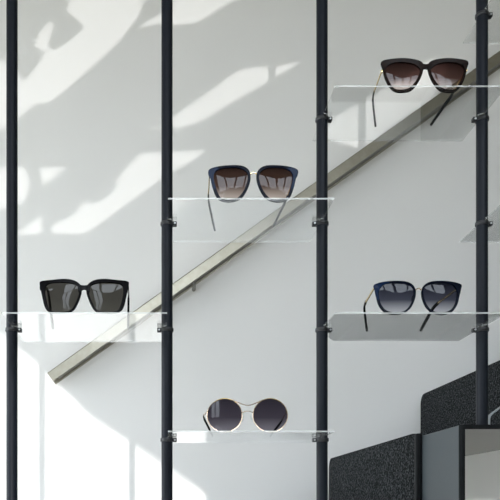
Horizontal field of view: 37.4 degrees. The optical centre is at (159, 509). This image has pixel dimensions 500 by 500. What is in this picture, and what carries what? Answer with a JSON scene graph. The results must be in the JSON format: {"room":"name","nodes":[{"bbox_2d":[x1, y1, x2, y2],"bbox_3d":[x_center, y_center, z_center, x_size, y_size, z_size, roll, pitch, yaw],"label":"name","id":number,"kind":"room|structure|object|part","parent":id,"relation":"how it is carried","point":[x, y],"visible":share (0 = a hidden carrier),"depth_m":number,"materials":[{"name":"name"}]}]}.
{"room":"shop","nodes":[
{"label":"shop","id":0,"kind":"room"},
{"bbox_2d":[0,0,499,499],"bbox_3d":[0.100,-0.985,2.300,8.200,4.400,0.120,0,0,0],"label":"wall","id":1,"kind":"structure","parent":0,"point":[89,71],"depth_m":2.24,"materials":[{"name":"paint"}]},
{"bbox_2d":[48,51,499,383],"bbox_3d":[0.556,-1.021,2.203,1.784,1.285,0.075,0,0,0],"label":"handrail","id":2,"kind":"object","parent":1,"relation":"attached to","point":[432,107],"visible":1,"depth_m":2.17,"materials":[{"name":"metal"}]},
{"bbox_3d":[0.100,1.265,0.830,8.200,0.100,3.060,0,0,0],"label":"floor","id":3,"kind":"structure","parent":0,"visible":0},
{"bbox_2d":[5,0,21,499],"bbox_3d":[-0.261,-0.649,1.300,0.029,2.169,0.024,0,0,0],"label":"pole","id":4,"kind":"object","parent":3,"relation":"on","point":[12,330],"visible":1,"depth_m":1.29,"materials":[{"name":"black metal"}]},
{"bbox_2d":[157,0,176,499],"bbox_3d":[0.013,-0.747,1.300,0.031,1.974,0.031,0,0,45],"label":"pole","id":5,"kind":"object","parent":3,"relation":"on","point":[167,223],"visible":1,"depth_m":1.29,"materials":[{"name":"black metal"}]},
{"bbox_2d":[168,431,332,442],"bbox_3d":[0.151,-0.130,1.303,0.275,0.003,0.194,0,0,0],"label":"display shelf","id":6,"kind":"object","parent":5,"relation":"attached to","point":[182,436],"visible":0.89,"depth_m":1.28,"materials":[{"name":"clear glass"}]},
{"bbox_2d":[203,398,287,430],"bbox_3d":[0.147,-0.161,1.272,0.142,0.058,0.081,0,0,0],"label":"sunglasses","id":7,"kind":"object","parent":6,"relation":"on","point":[224,414],"visible":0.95,"depth_m":1.24,"materials":[{"name":"glass"}]},
{"bbox_3d":[-0.126,-0.326,1.308,0.275,0.003,0.204,0,0,0],"label":"display shelf","id":8,"kind":"object","parent":5,"relation":"attached to","visible":0},
{"bbox_2d":[40,279,129,328],"bbox_3d":[-0.127,-0.361,1.269,0.150,0.067,0.116,0,0,0],"label":"sunglasses","id":9,"kind":"object","parent":8,"relation":"on","point":[59,296],"visible":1,"depth_m":1.21,"materials":[{"name":"black plastic"}]},
{"bbox_3d":[-0.127,-0.356,1.215,0.150,0.058,0.009,0,0,0],"label":"frame","id":10,"kind":"part","parent":9,"relation":"part of","materials":[{"name":"black plastic"}]},
{"bbox_3d":[0.151,-0.516,1.303,0.275,0.003,0.194,0,0,0],"label":"display shelf","id":11,"kind":"object","parent":5,"relation":"attached to","visible":0},
{"bbox_2d":[208,165,297,230],"bbox_3d":[0.157,-0.548,1.285,0.152,0.063,0.130,0,0,0],"label":"sunglasses","id":12,"kind":"object","parent":11,"relation":"on","point":[227,179],"visible":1,"depth_m":1.22,"materials":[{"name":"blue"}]},
{"bbox_3d":[0.157,-0.548,1.225,0.152,0.062,0.009,0,0,0],"label":"frame","id":13,"kind":"part","parent":12,"relation":"part of","materials":[{"name":"black"}]},
{"bbox_2d":[312,0,331,499],"bbox_3d":[0.289,-0.845,1.300,0.035,1.779,0.024,0,0,-22],"label":"pole","id":14,"kind":"object","parent":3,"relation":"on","point":[322,119],"visible":1,"depth_m":1.29,"materials":[{"name":"black metal"}]},
{"bbox_3d":[0.432,-0.702,1.295,0.284,0.003,0.178,0,0,0],"label":"display shelf","id":15,"kind":"object","parent":14,"relation":"attached to","visible":0},
{"bbox_2d":[372,58,468,126],"bbox_3d":[0.448,-0.732,1.281,0.149,0.059,0.115,0,0,0],"label":"sunglasses","id":16,"kind":"object","parent":15,"relation":"on","point":[396,71],"visible":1,"depth_m":1.23,"materials":[{"name":"black plastic"}]},
{"bbox_3d":[0.447,-0.732,1.228,0.148,0.058,0.008,0,0,0],"label":"frame","id":17,"kind":"part","parent":16,"relation":"part of","materials":[{"name":"black plastic"}]},
{"bbox_3d":[0.432,-0.326,1.303,0.284,0.003,0.194,0,0,0],"label":"display shelf","id":18,"kind":"object","parent":14,"relation":"attached to","visible":0},
{"bbox_2d":[363,281,461,331],"bbox_3d":[0.434,-0.356,1.279,0.149,0.058,0.119,0,0,0],"label":"sunglasses","id":19,"kind":"object","parent":18,"relation":"on","point":[389,294],"visible":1,"depth_m":1.22,"materials":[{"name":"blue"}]},
{"bbox_3d":[0.434,-0.356,1.224,0.149,0.057,0.008,0,0,0],"label":"frame","id":20,"kind":"part","parent":19,"relation":"part of","materials":[{"name":"black"}]},
{"bbox_2d":[329,360,499,499],"bbox_3d":[0.380,0.140,1.754,3.092,2.151,0.965,0,0,0],"label":"staircase","id":21,"kind":"structure","parent":3,"relation":"on","point":[429,464],"depth_m":1.68,"materials":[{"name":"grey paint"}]},
{"bbox_3d":[0.666,-0.052,1.757,0.280,0.195,0.958,0,0,0],"label":"step plate","id":22,"kind":"part","parent":21,"relation":"part of","materials":[{"name":"grey paint"}]},
{"bbox_2d":[471,0,492,424],"bbox_3d":[0.575,-0.942,1.300,0.035,1.584,0.024,0,0,-22],"label":"pole","id":23,"kind":"object","parent":21,"relation":"on","point":[482,15],"visible":1,"depth_m":1.29,"materials":[{"name":"black metal"}]},
{"bbox_2d":[488,407,499,424],"bbox_3d":[0.633,-0.186,1.335,0.063,0.059,0.012,0,0,0],"label":"metal strip","id":24,"kind":"object","parent":21,"relation":"on","point":[498,408],"visible":0.74,"depth_m":1.33,"materials":[{"name":"grey metal"}]}
]}

